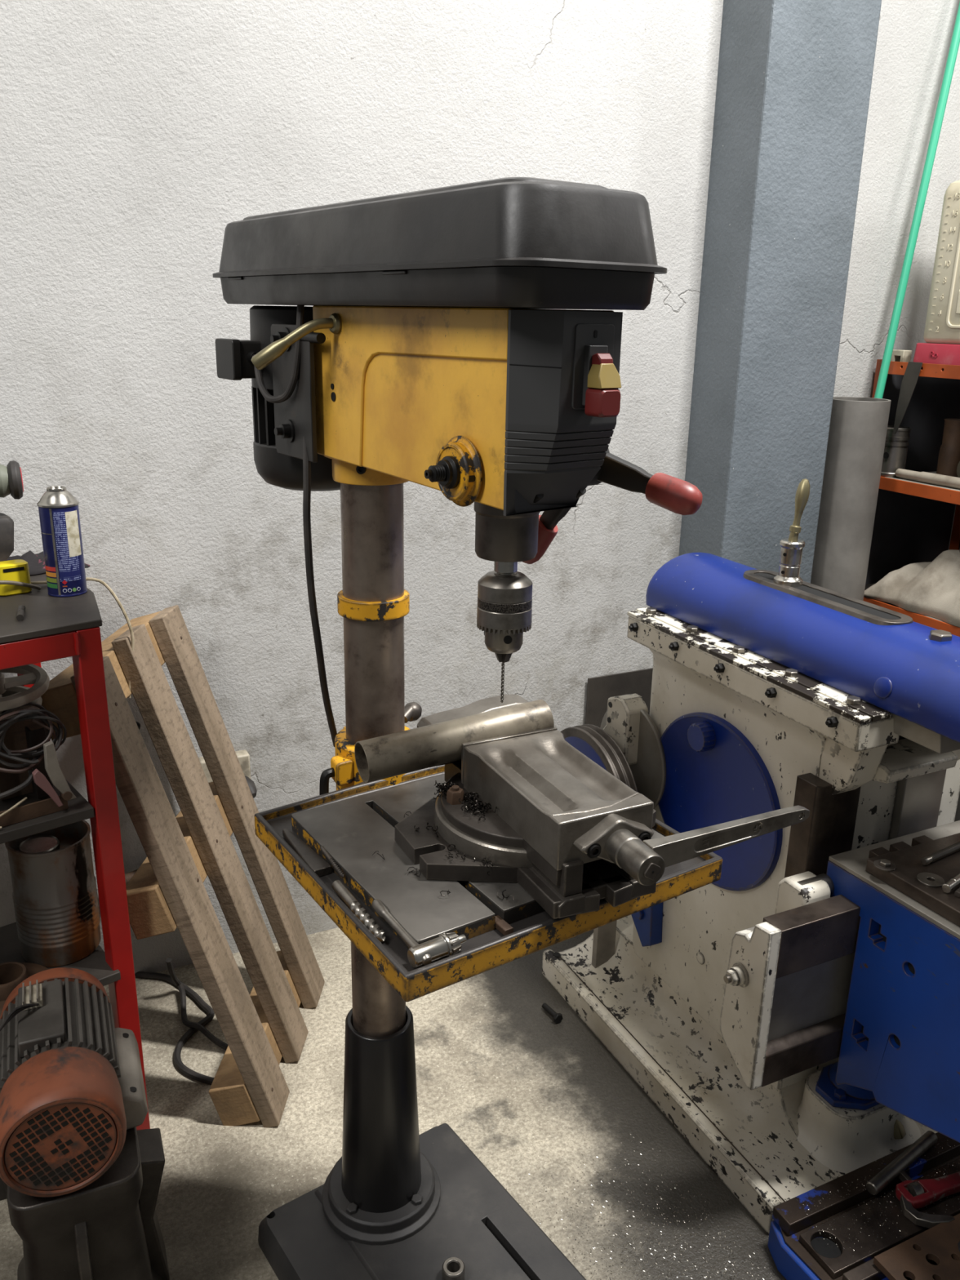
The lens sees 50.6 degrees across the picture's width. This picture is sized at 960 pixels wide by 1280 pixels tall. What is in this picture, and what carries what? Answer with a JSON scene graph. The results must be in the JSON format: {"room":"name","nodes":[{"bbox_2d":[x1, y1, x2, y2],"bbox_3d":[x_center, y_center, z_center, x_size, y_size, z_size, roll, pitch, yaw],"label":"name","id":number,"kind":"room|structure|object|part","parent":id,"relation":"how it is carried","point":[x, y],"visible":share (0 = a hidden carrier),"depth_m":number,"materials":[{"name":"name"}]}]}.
{"room":"metal workshop","nodes":[
{"label":"metal workshop","id":0,"kind":"room"},
{"bbox_2d":[0,0,959,977],"bbox_3d":[0.165,-1.282,2.196,5.600,4.000,0.150,-7,20,-25],"label":"wall","id":1,"kind":"structure","parent":0,"point":[133,133],"depth_m":2.08,"materials":[{"name":"paint"}]},
{"bbox_2d":[124,869,137,885],"bbox_3d":[-0.749,0.514,2.203,0.142,0.052,0.027,-7,20,-25],"label":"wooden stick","id":2,"kind":"object","parent":1,"relation":"attached to","point":[128,876],"visible":0.03,"depth_m":2.19,"materials":[{"name":"brown wood"}]},
{"bbox_2d":[198,749,257,798],"bbox_3d":[-0.551,0.310,2.221,0.112,0.104,0.082,-7,20,-25],"label":"wall socket","id":3,"kind":"object","parent":1,"relation":"attached to","point":[243,757],"visible":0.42,"depth_m":2.23,"materials":[{"name":"beige plastic"}]},
{"bbox_2d":[678,0,881,582],"bbox_3d":[0.708,-1.302,2.292,0.303,4.000,0.190,-7,20,-25],"label":"pillar","id":4,"kind":"structure","parent":1,"relation":"attached to","point":[794,79],"depth_m":2.34,"materials":[{"name":"paint"}]},
{"bbox_2d":[0,791,959,1279],"bbox_3d":[1.002,1.226,1.115,5.600,0.080,4.150,-7,20,-25],"label":"floor","id":5,"kind":"structure","parent":0,"point":[525,1091],"depth_m":1.88,"materials":[{"name":"concrete"}]},
{"bbox_2d":[0,1177,7,1200],"bbox_3d":[-0.783,0.870,1.791,0.179,0.116,0.109,-13,23,-38],"label":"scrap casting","id":6,"kind":"object","parent":5,"relation":"on","point":[3,1187],"visible":0.03,"depth_m":1.72,"materials":[{"name":"metal"}]},
{"bbox_2d":[0,573,150,1129],"bbox_3d":[-1.093,0.466,1.592,1.053,0.995,0.500,-13,23,-38],"label":"shelving unit","id":7,"kind":"object","parent":5,"relation":"on","point":[51,628],"depth_m":1.60,"materials":[{"name":"red paint"}]},
{"bbox_2d":[0,460,23,561],"bbox_3d":[-0.841,-0.197,1.715,0.141,0.202,0.073,-8,20,-27],"label":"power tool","id":8,"kind":"object","parent":7,"relation":"on","point":[11,475],"visible":0.96,"depth_m":1.71,"materials":[{"name":"grey metal"}]},
{"bbox_2d":[0,559,31,595],"bbox_3d":[-0.771,-0.103,1.671,0.054,0.050,0.039,-13,23,-38],"label":"box","id":9,"kind":"object","parent":7,"relation":"on","point":[17,570],"visible":0.99,"depth_m":1.66,"materials":[{"name":"plastic"}]},
{"bbox_2d":[0,580,41,590],"bbox_3d":[-0.801,-0.074,1.608,0.014,0.033,0.221,15,23,37],"label":"cable","id":10,"kind":"object","parent":7,"relation":"on","point":[2,582],"visible":1,"depth_m":1.66,"materials":[{"name":"white plastic"}]},
{"bbox_2d":[16,604,25,621],"bbox_3d":[-0.703,-0.043,1.556,0.010,0.010,0.062,-5,19,-20],"label":"bit","id":11,"kind":"object","parent":7,"relation":"on","point":[21,609],"visible":1,"depth_m":1.54,"materials":[{"name":"metal"}]},
{"bbox_2d":[0,696,43,800],"bbox_3d":[-0.770,0.169,1.671,0.080,0.145,0.107,-13,23,-38],"label":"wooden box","id":12,"kind":"object","parent":7,"relation":"on","point":[15,739],"visible":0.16,"depth_m":1.63,"materials":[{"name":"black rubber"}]},
{"bbox_2d":[0,685,42,720],"bbox_3d":[-0.777,0.101,1.598,0.161,0.026,0.161,-13,23,-38],"label":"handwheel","id":13,"kind":"object","parent":12,"relation":"on","point":[15,690],"visible":0.23,"depth_m":1.65,"materials":[{"name":"grey metal"}]},
{"bbox_2d":[0,663,49,711],"bbox_3d":[-0.768,0.070,1.589,0.175,0.033,0.174,-15,24,-41],"label":"handwheel","id":14,"kind":"object","parent":13,"relation":"on","point":[34,674],"visible":0.91,"depth_m":1.59,"materials":[{"name":"grey metal"}]},
{"bbox_2d":[0,961,48,1017],"bbox_3d":[-0.766,0.556,1.640,0.143,0.038,0.143,-13,23,-38],"label":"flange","id":15,"kind":"object","parent":7,"relation":"on","point":[12,974],"visible":0.53,"depth_m":1.66,"materials":[{"name":"brown metal"}]},
{"bbox_3d":[-0.853,0.346,2.000,0.036,0.984,0.034,-13,23,-38],"label":"leg","id":16,"kind":"part","parent":7,"relation":"part of","materials":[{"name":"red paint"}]},
{"bbox_3d":[-0.728,0.194,1.537,0.210,0.177,0.052,-15,24,-41],"label":"wire coil","id":17,"kind":"part","parent":7,"relation":"part of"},
{"bbox_2d":[0,726,68,826],"bbox_3d":[-0.755,0.219,1.555,0.206,0.121,0.080,-13,23,-38],"label":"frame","id":18,"kind":"object","parent":7,"relation":"on","point":[35,737],"visible":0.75,"depth_m":1.59,"materials":[{"name":"black metal"}]},
{"bbox_3d":[-0.983,0.087,1.254,0.947,0.038,0.035,-13,23,-38],"label":"rail","id":19,"kind":"part","parent":7,"relation":"part of","materials":[{"name":"red metal"}]},
{"bbox_2d":[6,550,89,575],"bbox_3d":[-0.808,-0.146,1.830,0.176,0.034,0.112,-13,23,-38],"label":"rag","id":20,"kind":"object","parent":7,"relation":"on","point":[36,562],"visible":0.33,"depth_m":1.81,"materials":[{"name":"grey fabric"}]},
{"bbox_2d":[4,820,101,967],"bbox_3d":[-0.728,0.430,1.740,0.133,0.217,0.133,-13,23,-38],"label":"paint can","id":21,"kind":"object","parent":7,"relation":"on","point":[55,895],"visible":0.97,"depth_m":1.70,"materials":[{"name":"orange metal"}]},
{"bbox_2d":[31,740,76,807],"bbox_3d":[-0.659,0.208,1.568,0.058,0.109,0.016,-13,23,-38],"label":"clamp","id":22,"kind":"object","parent":7,"relation":"on","point":[55,773],"visible":1,"depth_m":1.56,"materials":[{"name":"grey metal"}]},
{"bbox_2d":[36,485,87,597],"bbox_3d":[-0.683,-0.163,1.659,0.063,0.176,0.063,-13,23,-38],"label":"spray can","id":23,"kind":"object","parent":7,"relation":"on","point":[58,508],"visible":1,"depth_m":1.64,"materials":[{"name":"metal"}]},
{"bbox_3d":[-0.666,-0.152,1.639,0.032,0.114,0.005,-12,22,-35],"label":"text panel","id":24,"kind":"part","parent":23,"relation":"part of","materials":[{"name":"paper"}]},
{"bbox_2d":[31,577,133,697],"bbox_3d":[-0.737,0.006,1.742,0.272,0.232,0.035,-9,20,-28],"label":"cable","id":25,"kind":"object","parent":7,"relation":"hanging from","point":[100,581],"visible":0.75,"depth_m":1.77,"materials":[{"name":"beige plastic"}]},
{"bbox_3d":[-0.613,0.447,1.700,0.036,0.984,0.036,-13,23,-38],"label":"leg","id":26,"kind":"part","parent":7,"relation":"part of","materials":[{"name":"red paint"}]},
{"bbox_2d":[6,1126,169,1279],"bbox_3d":[-0.574,0.863,1.492,0.224,0.322,0.240,-6,19,-22],"label":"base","id":27,"kind":"object","parent":5,"relation":"on","point":[108,1228],"visible":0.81,"depth_m":1.39,"materials":[{"name":"grey metal"}]},
{"bbox_2d":[0,967,147,1197],"bbox_3d":[-0.600,0.601,1.459,0.211,0.191,0.321,-6,19,-22],"label":"motor","id":28,"kind":"object","parent":27,"relation":"on","point":[72,1086],"visible":1,"depth_m":1.35,"materials":[{"name":"orange paint"}]},
{"bbox_3d":[-0.617,0.608,1.482,0.146,0.146,0.158,-6,19,-22],"label":"motor","id":29,"kind":"part","parent":28,"relation":"part of","materials":[{"name":"grey metal"}]},
{"bbox_2d":[4,1102,116,1190],"bbox_3d":[-0.547,0.659,1.328,0.136,0.136,0.010,-6,19,-22],"label":"fan grille","id":30,"kind":"object","parent":28,"relation":"attached to","point":[49,1145],"depth_m":1.32,"materials":[{"name":"orange metal"}]},
{"bbox_2d":[134,971,214,1084],"bbox_3d":[-0.631,0.812,2.147,0.506,0.014,0.198,12,21,30],"label":"cable","id":31,"kind":"object","parent":5,"relation":"on","point":[179,1064],"visible":0.57,"depth_m":2.14,"materials":[{"name":"rubber"}]},
{"bbox_2d":[40,604,324,1127],"bbox_3d":[-0.538,0.416,1.958,0.370,0.900,0.439,2,18,3],"label":"wooden pallet","id":32,"kind":"object","parent":5,"relation":"on","point":[167,892],"visible":0.98,"depth_m":1.89,"materials":[{"name":"brown wood"}]},
{"bbox_2d":[165,957,227,1050],"bbox_3d":[-0.605,0.760,2.141,0.046,0.116,0.243,-13,23,-37],"label":"cable","id":33,"kind":"object","parent":5,"relation":"on","point":[177,982],"visible":0.98,"depth_m":2.17,"materials":[{"name":"rubber"}]},
{"bbox_2d":[212,177,722,1279],"bbox_3d":[-0.081,0.257,1.375,0.448,1.566,0.750,-11,22,-34],"label":"press","id":34,"kind":"object","parent":5,"relation":"on","point":[426,352],"visible":0.98,"depth_m":1.15,"materials":[{"name":"black metal"}]},
{"bbox_3d":[-0.337,-0.376,1.359,0.012,0.052,0.060,-11,22,-34],"label":"terminal lid","id":35,"kind":"part","parent":34,"relation":"part of","materials":[{"name":"black paint"}]},
{"bbox_3d":[-0.264,-0.368,1.293,0.024,0.128,0.134,-14,23,-38],"label":"motor cord","id":36,"kind":"part","parent":34,"relation":"part of","materials":[{"name":"black rubber"}]},
{"bbox_3d":[-0.232,-0.370,1.422,0.172,0.184,0.172,-11,22,-34],"label":"motor","id":37,"kind":"part","parent":34,"relation":"part of","materials":[{"name":"black paint"}]},
{"bbox_3d":[-0.236,-0.314,1.288,0.007,0.164,0.109,-11,22,-34],"label":"motor mount","id":38,"kind":"part","parent":34,"relation":"part of","materials":[{"name":"black paint"}]},
{"bbox_2d":[282,828,331,876],"bbox_3d":[-0.212,0.254,1.219,0.024,0.010,0.112,-10,21,-32],"label":"bar","id":39,"kind":"object","parent":34,"relation":"on","point":[317,864],"visible":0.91,"depth_m":1.20,"materials":[{"name":"black metal"}]},
{"bbox_3d":[-0.195,-0.359,1.190,0.080,0.036,0.021,-5,19,-19],"label":"tension lever","id":40,"kind":"part","parent":34,"relation":"part of","materials":[{"name":"metal"}]},
{"bbox_3d":[-0.208,-0.368,1.233,0.012,0.012,0.067,-11,22,-34],"label":"slide rod","id":41,"kind":"part","parent":34,"relation":"part of","materials":[{"name":"black metal"}]},
{"bbox_3d":[-0.214,-0.072,1.371,0.016,0.513,0.108,4,18,8],"label":"power cord","id":42,"kind":"part","parent":34,"relation":"part of","materials":[{"name":"black rubber"}]},
{"bbox_3d":[-0.203,0.211,1.398,0.040,0.075,0.013,-11,22,-34],"label":"clamp handle","id":43,"kind":"part","parent":34,"relation":"part of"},
{"bbox_2d":[320,845,344,877],"bbox_3d":[-0.170,0.256,1.172,0.005,0.011,0.062,-10,21,-30],"label":"bit","id":44,"kind":"object","parent":34,"relation":"on","point":[324,851],"visible":1,"depth_m":1.17,"materials":[{"name":"metal"}]},
{"bbox_2d":[331,880,386,942],"bbox_3d":[-0.130,0.292,1.093,0.012,0.016,0.118,-10,21,-30],"label":"bit","id":45,"kind":"object","parent":34,"relation":"on","point":[337,886],"visible":1,"depth_m":1.09,"materials":[{"name":"metal"}]},
{"bbox_3d":[-0.104,0.107,1.494,0.028,0.028,0.041,14,22,35],"label":"elevation knob","id":46,"kind":"part","parent":34,"relation":"part of","materials":[{"name":"metal"}]},
{"bbox_3d":[0.002,0.244,1.252,0.366,0.016,0.320,-10,21,-32],"label":"table plate","id":47,"kind":"part","parent":34,"relation":"part of","materials":[{"name":"grey metal"}]},
{"bbox_2d":[372,899,466,968],"bbox_3d":[-0.063,0.300,1.059,0.064,0.025,0.111,-9,20,-29],"label":"key","id":48,"kind":"object","parent":34,"relation":"on","point":[446,944],"visible":1,"depth_m":1.02,"materials":[{"name":"metal"}]},
{"bbox_3d":[-0.091,-0.456,1.159,0.197,0.076,0.698,-11,22,-34],"label":"belt lid","id":49,"kind":"part","parent":34,"relation":"part of","materials":[{"name":"black paint"}]},
{"bbox_2d":[372,811,513,900],"bbox_3d":[-0.041,0.251,1.168,0.224,0.013,0.108,16,23,38],"label":"metal swarf","id":50,"kind":"object","parent":34,"relation":"on","point":[416,868],"visible":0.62,"depth_m":1.14,"materials":[{"name":"metal"}]},
{"bbox_3d":[-0.013,0.967,1.562,0.267,0.008,0.539,-11,22,-34],"label":"plate","id":51,"kind":"part","parent":34,"relation":"part of","materials":[{"name":"black metal"}]},
{"bbox_2d":[442,1257,465,1279],"bbox_3d":[-0.040,0.957,1.537,0.034,0.024,0.034,1,18,0],"label":"bushing","id":52,"kind":"object","parent":34,"relation":"on","point":[453,1268],"visible":1,"depth_m":1.53,"materials":[{"name":"silver metal"}]},
{"bbox_3d":[0.002,0.235,1.249,0.366,0.004,0.320,-10,21,-32],"label":"plate","id":53,"kind":"part","parent":34,"relation":"part of","materials":[{"name":"metal"}]},
{"bbox_2d":[500,662,504,702],"bbox_3d":[0.026,0.041,1.154,0.004,0.066,0.004,-11,22,-34],"label":"bit","id":54,"kind":"object","parent":34,"relation":"attached to","point":[503,663],"visible":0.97,"depth_m":1.16,"materials":[{"name":"metal"}]},
{"bbox_2d":[494,915,513,935],"bbox_3d":[0.023,0.304,1.080,0.011,0.008,0.028,-10,21,-32],"label":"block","id":55,"kind":"object","parent":34,"relation":"on","point":[501,925],"visible":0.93,"depth_m":1.07,"materials":[{"name":"brown wood"}]},
{"bbox_3d":[0.101,-0.168,1.162,0.077,0.098,0.022,15,23,37],"label":"feed arm","id":56,"kind":"part","parent":34,"relation":"part of","materials":[{"name":"black paint"}]},
{"bbox_2d":[571,323,621,417],"bbox_3d":[0.109,-0.252,0.947,0.046,0.082,0.047,1,18,0],"label":"switch plate","id":57,"kind":"object","parent":34,"relation":"attached to","point":[596,384],"depth_m":0.94,"materials":[{"name":"black plastic"}]},
{"bbox_2d":[395,694,809,919],"bbox_3d":[0.113,0.187,1.197,0.381,0.123,0.397,-8,20,-25],"label":"vise","id":58,"kind":"object","parent":34,"relation":"on","point":[562,827],"visible":0.97,"depth_m":1.12,"materials":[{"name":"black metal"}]},
{"bbox_2d":[354,699,554,782],"bbox_3d":[-0.029,0.123,1.253,0.251,0.066,0.050,-8,20,-25],"label":"tube","id":59,"kind":"object","parent":58,"relation":"in","point":[387,756],"visible":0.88,"depth_m":1.23,"materials":[{"name":"silver metal"}]},
{"bbox_2d":[413,780,497,875],"bbox_3d":[-0.019,0.211,1.172,0.077,0.047,0.159,-10,21,-30],"label":"metal swarf","id":60,"kind":"object","parent":58,"relation":"on","point":[470,796],"visible":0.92,"depth_m":1.18,"materials":[{"name":"metal"}]},
{"bbox_3d":[0.037,0.143,1.261,0.131,0.052,0.006,-8,20,-25],"label":"jaw plate","id":61,"kind":"part","parent":58,"relation":"part of","materials":[{"name":"metal"}]},
{"bbox_3d":[0.163,0.225,1.028,0.034,0.034,0.038,-8,20,-25],"label":"crank handle","id":62,"kind":"part","parent":58,"relation":"part of","materials":[{"name":"metal"}]},
{"bbox_3d":[0.265,0.207,1.082,0.210,0.029,0.018,-8,20,-25],"label":"crank arm","id":63,"kind":"part","parent":58,"relation":"part of","materials":[{"name":"metal"}]},
{"bbox_3d":[0.154,-0.184,1.104,0.017,0.045,0.103,-16,24,-42],"label":"feed arm","id":64,"kind":"part","parent":34,"relation":"part of","materials":[{"name":"black paint"}]},
{"bbox_2d":[542,1003,563,1022],"bbox_3d":[0.155,0.806,2.201,0.022,0.022,0.057,-9,21,-30],"label":"bolt","id":65,"kind":"object","parent":5,"relation":"on","point":[557,1017],"visible":1,"depth_m":2.19,"materials":[{"name":"black metal"}]},
{"bbox_2d":[585,667,653,728],"bbox_3d":[0.383,0.351,2.752,0.245,0.560,0.006,-7,20,-25],"label":"sheet","id":66,"kind":"object","parent":5,"relation":"on","point":[600,689],"visible":0.24,"depth_m":2.66,"materials":[{"name":"metal"}]},
{"bbox_2d":[506,1133,772,1279],"bbox_3d":[0.293,1.058,1.462,0.455,0.001,0.839,-8,20,-25],"label":"metal swarf","id":67,"kind":"object","parent":5,"relation":"on","point":[630,1134],"visible":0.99,"depth_m":1.67,"materials":[{"name":"silver metal"}]},
{"bbox_2d":[542,478,959,1235],"bbox_3d":[0.629,0.336,1.800,0.682,1.180,1.270,-7,20,-25],"label":"machine","id":68,"kind":"object","parent":5,"relation":"on","point":[783,1011],"visible":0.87,"depth_m":1.75,"materials":[{"name":"beige metal"}]},
{"bbox_3d":[0.282,0.570,2.252,0.050,0.355,0.017,-7,20,-25],"label":"stay plate","id":69,"kind":"part","parent":68,"relation":"part of","materials":[{"name":"grey metal"}]},
{"bbox_3d":[0.414,0.181,1.899,0.026,0.055,0.055,-7,20,-25],"label":"door knob","id":70,"kind":"part","parent":68,"relation":"part of","materials":[{"name":"blue plastic"}]},
{"bbox_3d":[0.441,0.304,1.921,0.014,0.332,0.366,-7,20,-25],"label":"door","id":71,"kind":"part","parent":68,"relation":"part of","materials":[{"name":"blue metal"}]},
{"bbox_3d":[0.420,0.561,1.597,0.022,0.288,0.088,-7,20,-25],"label":"rail","id":72,"kind":"part","parent":68,"relation":"part of","materials":[{"name":"white metal"}]},
{"bbox_3d":[0.574,-0.233,1.825,0.031,0.115,0.024,-7,20,-25],"label":"ball handle","id":73,"kind":"part","parent":68,"relation":"part of","materials":[{"name":"metal"}]},
{"bbox_3d":[0.710,0.539,1.746,0.630,0.230,0.063,-7,20,-25],"label":"cross rail","id":74,"kind":"part","parent":68,"relation":"part of","materials":[{"name":"metal"}]},
{"bbox_3d":[0.537,0.402,1.640,0.062,0.036,0.036,-7,20,-25],"label":"saddle rod","id":75,"kind":"part","parent":68,"relation":"part of","materials":[{"name":"metal"}]},
{"bbox_2d":[873,858,896,871],"bbox_3d":[0.623,0.344,1.562,0.033,0.009,0.033,-7,20,-25],"label":"bolt","id":76,"kind":"object","parent":68,"relation":"on","point":[883,864],"visible":1,"depth_m":1.56,"materials":[{"name":"metal"}]},
{"bbox_2d":[893,1119,906,1139],"bbox_3d":[0.745,0.863,1.822,0.029,0.059,0.051,-7,20,-25],"label":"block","id":77,"kind":"object","parent":68,"relation":"on","point":[899,1129],"visible":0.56,"depth_m":1.81,"materials":[{"name":"metal"}]},
{"bbox_2d":[916,872,945,887],"bbox_3d":[0.675,0.359,1.521,0.039,0.003,0.039,-7,20,-25],"label":"washer","id":78,"kind":"object","parent":68,"relation":"on","point":[922,877],"visible":0.99,"depth_m":1.52,"materials":[{"name":"metal"}]},
{"bbox_2d":[920,841,959,865],"bbox_3d":[0.734,0.333,1.597,0.123,0.012,0.012,-11,21,-32],"label":"rod","id":79,"kind":"object","parent":68,"relation":"on","point":[933,857],"visible":1,"depth_m":1.58,"materials":[{"name":"metal"}]},
{"bbox_2d":[942,872,959,893],"bbox_3d":[0.716,0.356,1.513,0.090,0.014,0.014,-14,23,-39],"label":"pin","id":80,"kind":"object","parent":68,"relation":"on","point":[948,886],"visible":1,"depth_m":1.49,"materials":[{"name":"silver metal"}]},
{"bbox_2d":[954,888,959,897],"bbox_3d":[0.724,0.363,1.501,0.080,0.008,0.008,-14,23,-40],"label":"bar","id":81,"kind":"object","parent":68,"relation":"on","point":[957,893],"visible":1,"depth_m":1.48,"materials":[{"name":"metal"}]},
{"bbox_2d":[810,396,891,600],"bbox_3d":[0.963,-0.021,2.802,0.153,1.258,0.153,-7,20,-25],"label":"pipe","id":82,"kind":"object","parent":5,"relation":"on","point":[858,427],"visible":0.41,"depth_m":2.62,"materials":[{"name":"grey metal"}]},
{"bbox_2d":[874,1,959,398],"bbox_3d":[1.115,-1.048,2.605,0.339,1.904,0.021,-14,23,-39],"label":"pole","id":83,"kind":"object","parent":82,"relation":"in","point":[955,41],"visible":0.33,"depth_m":2.58,"materials":[{"name":"paint"}]},
{"bbox_2d":[767,1132,959,1279],"bbox_3d":[0.767,0.985,1.578,0.494,0.082,0.403,-7,20,-25],"label":"tray","id":84,"kind":"object","parent":5,"relation":"on","point":[798,1252],"visible":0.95,"depth_m":1.63,"materials":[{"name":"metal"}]},
{"bbox_3d":[0.759,0.942,1.624,0.460,0.020,0.022,-7,20,-25],"label":"rail","id":85,"kind":"part","parent":84,"relation":"part of","materials":[{"name":"brown metal"}]},
{"bbox_3d":[0.696,0.905,1.728,0.476,0.024,0.039,-7,20,-25],"label":"rail","id":86,"kind":"part","parent":84,"relation":"part of","materials":[{"name":"metal"}]},
{"bbox_3d":[0.731,0.929,1.673,0.466,0.012,0.076,-7,20,-25],"label":"plate","id":87,"kind":"part","parent":84,"relation":"part of","materials":[{"name":"brown metal"}]},
{"bbox_2d":[804,1142,959,1265],"bbox_3d":[0.690,0.922,1.672,0.342,0.024,0.138,-8,20,-25],"label":"metal swarf","id":88,"kind":"object","parent":84,"relation":"on","point":[947,1143],"visible":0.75,"depth_m":1.66,"materials":[{"name":"silver metal"}]},
{"bbox_2d":[866,1130,937,1195],"bbox_3d":[0.717,0.884,1.720,0.190,0.021,0.021,-12,22,-36],"label":"bar","id":89,"kind":"object","parent":84,"relation":"on","point":[882,1179],"visible":1,"depth_m":1.71,"materials":[{"name":"metal"}]},
{"bbox_2d":[873,1213,959,1279],"bbox_3d":[0.770,0.946,1.546,0.308,0.012,0.148,-7,20,-25],"label":"plate","id":90,"kind":"object","parent":84,"relation":"on","point":[938,1243],"visible":1,"depth_m":1.54,"materials":[{"name":"brown metal"}]},
{"bbox_2d":[895,1169,959,1228],"bbox_3d":[0.817,0.899,1.688,0.302,0.027,0.112,-5,19,-19],"label":"wrench","id":91,"kind":"object","parent":84,"relation":"on","point":[912,1195],"visible":1,"depth_m":1.65,"materials":[{"name":"metal"}]},
{"bbox_2d":[862,359,959,636],"bbox_3d":[1.487,0.019,2.557,0.441,1.352,1.104,-7,20,-25],"label":"shelf rack","id":92,"kind":"object","parent":5,"relation":"on","point":[913,522],"depth_m":2.89,"materials":[{"name":"metal"}]},
{"bbox_3d":[1.495,0.004,2.543,0.420,0.014,1.049,-7,20,-25],"label":"shelf panel","id":93,"kind":"part","parent":92,"relation":"part of","materials":[{"name":"metal"}]},
{"bbox_2d":[891,349,911,362],"bbox_3d":[1.119,-0.753,2.695,0.030,0.033,0.040,-7,20,-25],"label":"block","id":94,"kind":"object","parent":92,"relation":"on","point":[897,355],"visible":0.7,"depth_m":2.68,"materials":[{"name":"white paint"}]},
{"bbox_3d":[1.115,-0.629,2.647,0.002,0.186,0.062,-7,20,-25],"label":"leather strip","id":95,"kind":"part","parent":92,"relation":"part of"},
{"bbox_2d":[884,471,959,491],"bbox_3d":[1.381,-0.379,2.586,0.338,0.005,0.640,-7,20,-25],"label":"cardboard sheet","id":96,"kind":"object","parent":92,"relation":"on","point":[897,478],"visible":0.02,"depth_m":2.67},
{"bbox_2d":[880,425,911,477],"bbox_3d":[1.126,-0.514,2.768,0.077,0.131,0.076,-7,20,-25],"label":"metal cylinder","id":97,"kind":"object","parent":96,"relation":"on","point":[895,450],"visible":0.66,"depth_m":2.74,"materials":[{"name":"metal"}]},
{"bbox_2d":[895,468,959,488],"bbox_3d":[1.301,-0.348,2.427,0.028,0.029,0.750,-8,20,-26],"label":"tube","id":98,"kind":"object","parent":96,"relation":"on","point":[922,477],"visible":1,"depth_m":2.64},
{"bbox_2d":[936,418,959,477],"bbox_3d":[1.256,-0.504,2.697,0.064,0.160,0.064,-7,20,-25],"label":"iron stand","id":99,"kind":"object","parent":96,"relation":"on","point":[948,459],"visible":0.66,"depth_m":2.68,"materials":[{"name":"brown metal"}]},
{"bbox_2d":[956,461,959,477],"bbox_3d":[1.305,-0.428,2.593,0.080,0.080,0.160,-3,18,-12],"label":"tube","id":100,"kind":"object","parent":96,"relation":"on","point":[958,464],"visible":0.91,"depth_m":2.65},
{"bbox_2d":[899,607,950,624],"bbox_3d":[1.405,-0.036,2.631,0.338,0.005,0.500,-7,20,-25],"label":"cardboard sheet","id":101,"kind":"object","parent":92,"relation":"on","point":[900,607],"visible":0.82,"depth_m":2.67,"materials":[{"name":"cardboard"}]},
{"bbox_2d":[863,549,959,626],"bbox_3d":[1.316,-0.139,2.651,0.237,0.172,0.624,-7,20,-25],"label":"cloth sack","id":102,"kind":"object","parent":101,"relation":"on","point":[930,588],"visible":0.98,"depth_m":2.69,"materials":[{"name":"beige fabric"}]},
{"bbox_2d":[912,342,959,365],"bbox_3d":[1.306,-0.707,2.533,0.231,0.053,0.364,-7,20,-25],"label":"tray","id":103,"kind":"object","parent":92,"relation":"on","point":[925,353],"visible":0.97,"depth_m":2.57,"materials":[{"name":"plastic"}]},
{"bbox_2d":[923,180,959,344],"bbox_3d":[1.309,-0.928,2.461,0.214,0.409,0.356,-7,20,-25],"label":"jerrycan","id":104,"kind":"object","parent":103,"relation":"on","point":[942,326],"visible":1,"depth_m":2.53,"materials":[{"name":"white plastic"}]},
{"bbox_3d":[1.219,-0.894,2.414,0.005,0.296,0.216,-7,20,-25],"label":"raised frame","id":105,"kind":"part","parent":104,"relation":"part of","materials":[{"name":"white plastic"}]},
{"bbox_3d":[1.208,-0.817,2.459,0.005,0.063,0.122,-7,20,-25],"label":"raised panel","id":106,"kind":"part","parent":104,"relation":"part of","materials":[{"name":"beige plastic"}]}
]}

